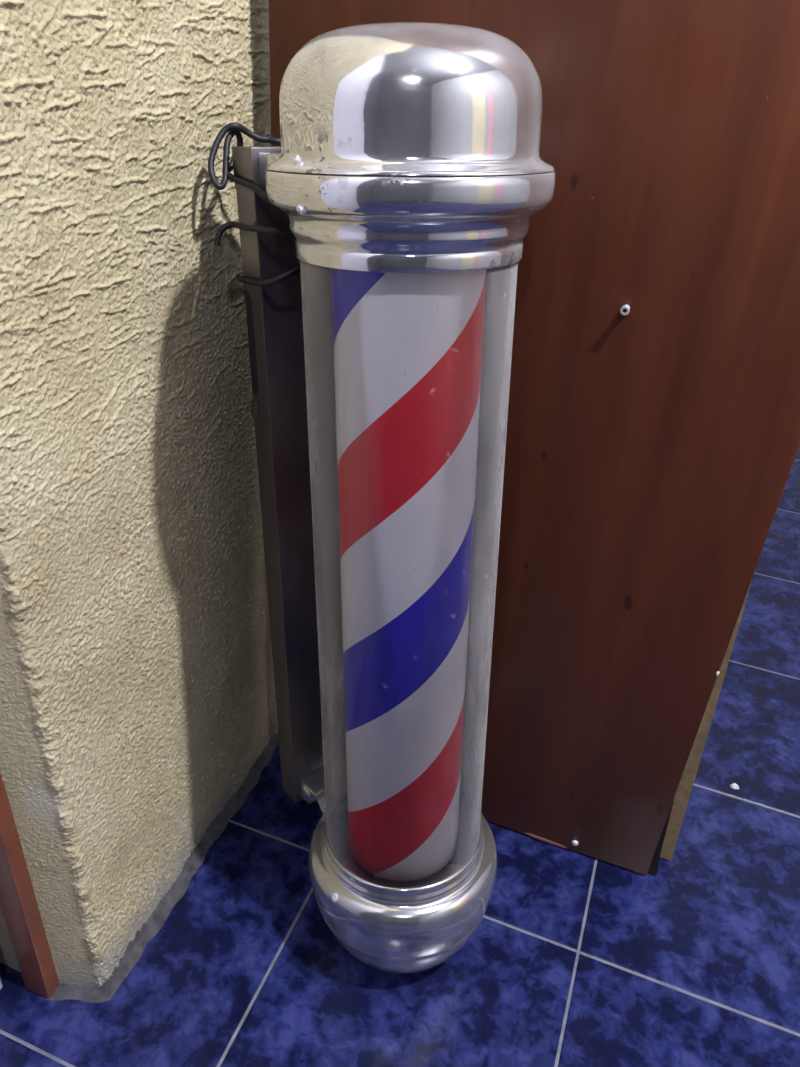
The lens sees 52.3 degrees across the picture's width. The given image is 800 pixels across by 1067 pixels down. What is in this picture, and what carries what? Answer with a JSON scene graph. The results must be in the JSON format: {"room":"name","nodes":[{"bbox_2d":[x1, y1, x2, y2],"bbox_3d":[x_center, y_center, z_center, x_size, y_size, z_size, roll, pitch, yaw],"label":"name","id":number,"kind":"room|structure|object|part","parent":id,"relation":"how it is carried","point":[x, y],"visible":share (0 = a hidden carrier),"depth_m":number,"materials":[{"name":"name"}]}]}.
{"room":"barbershop","nodes":[
{"label":"barbershop","id":0,"kind":"room"},
{"bbox_2d":[0,0,277,986],"bbox_3d":[0.131,-1.383,1.147,0.178,3.000,2.546,14,33,15],"label":"wall","id":1,"kind":"structure","parent":0,"point":[137,685],"depth_m":0.71,"materials":[{"name":"paint"}]},
{"bbox_2d":[0,772,58,997],"bbox_3d":[-0.318,-0.401,0.362,0.032,2.100,0.058,14,33,15],"label":"trim","id":2,"kind":"structure","parent":1,"relation":"attached to","point":[18,903],"depth_m":0.81,"materials":[{"name":"brown wood"}]},
{"bbox_2d":[45,732,278,1002],"bbox_3d":[-0.251,0.362,1.116,0.074,0.021,0.604,14,33,15],"label":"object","id":3,"kind":"structure","parent":1,"relation":"attached to","point":[135,948],"depth_m":0.99,"materials":[{"name":"grey concrete"}]},
{"bbox_2d":[269,0,799,875],"bbox_3d":[0.157,-0.475,0.615,0.562,2.019,0.052,14,33,15],"label":"wooden panel","id":4,"kind":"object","parent":1,"relation":"in","point":[653,433],"depth_m":0.76,"materials":[{"name":"red wood"}]},
{"bbox_2d":[0,446,799,1066],"bbox_3d":[0.581,0.800,0.588,2.950,0.060,5.400,14,33,15],"label":"floor","id":5,"kind":"structure","parent":0,"point":[573,958],"depth_m":0.96,"materials":[{"name":"blue tile"}]},
{"bbox_2d":[208,22,554,973],"bbox_3d":[-0.018,0.039,0.806,0.220,0.925,0.372,-18,38,-32],"label":"pole","id":6,"kind":"object","parent":5,"relation":"on","point":[381,242],"visible":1,"depth_m":0.70,"materials":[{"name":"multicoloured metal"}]},
{"bbox_3d":[-0.117,-0.293,0.692,0.086,0.093,0.102,-7,33,-17],"label":"power cord","id":7,"kind":"part","parent":6,"relation":"part of","materials":[{"name":"black rubber"}]},
{"bbox_3d":[-0.134,0.001,0.840,0.026,0.719,0.015,10,28,18],"label":"plate","id":8,"kind":"part","parent":6,"relation":"part of","materials":[{"name":"metal"}]},
{"bbox_3d":[-0.113,-0.228,0.712,0.042,0.033,0.084,-24,42,-38],"label":"power cord","id":9,"kind":"part","parent":6,"relation":"part of","materials":[{"name":"black rubber"}]},
{"bbox_3d":[-0.067,-0.310,0.692,0.098,0.031,0.044,-21,40,-35],"label":"arm","id":10,"kind":"part","parent":6,"relation":"part of","materials":[{"name":"silver metal"}]},
{"bbox_3d":[-0.085,0.302,0.993,0.069,0.033,0.033,-21,40,-35],"label":"arm","id":11,"kind":"part","parent":6,"relation":"part of","materials":[{"name":"silver metal"}]},
{"bbox_3d":[-0.073,0.330,0.995,0.052,0.044,0.043,-21,40,-35],"label":"lug plate","id":12,"kind":"part","parent":6,"relation":"part of","materials":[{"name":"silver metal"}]},
{"bbox_2d":[309,790,496,973],"bbox_3d":[0.001,0.394,0.949,0.214,0.174,0.214,14,33,15],"label":"base","id":13,"kind":"object","parent":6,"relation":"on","point":[393,914],"depth_m":0.86,"materials":[{"name":"metal"}]},
{"bbox_2d":[730,783,738,788],"bbox_3d":[0.496,0.374,1.205,0.013,0.004,0.010,14,33,15],"label":"flake","id":14,"kind":"object","parent":5,"relation":"on","point":[734,785],"visible":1,"depth_m":1.20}
]}

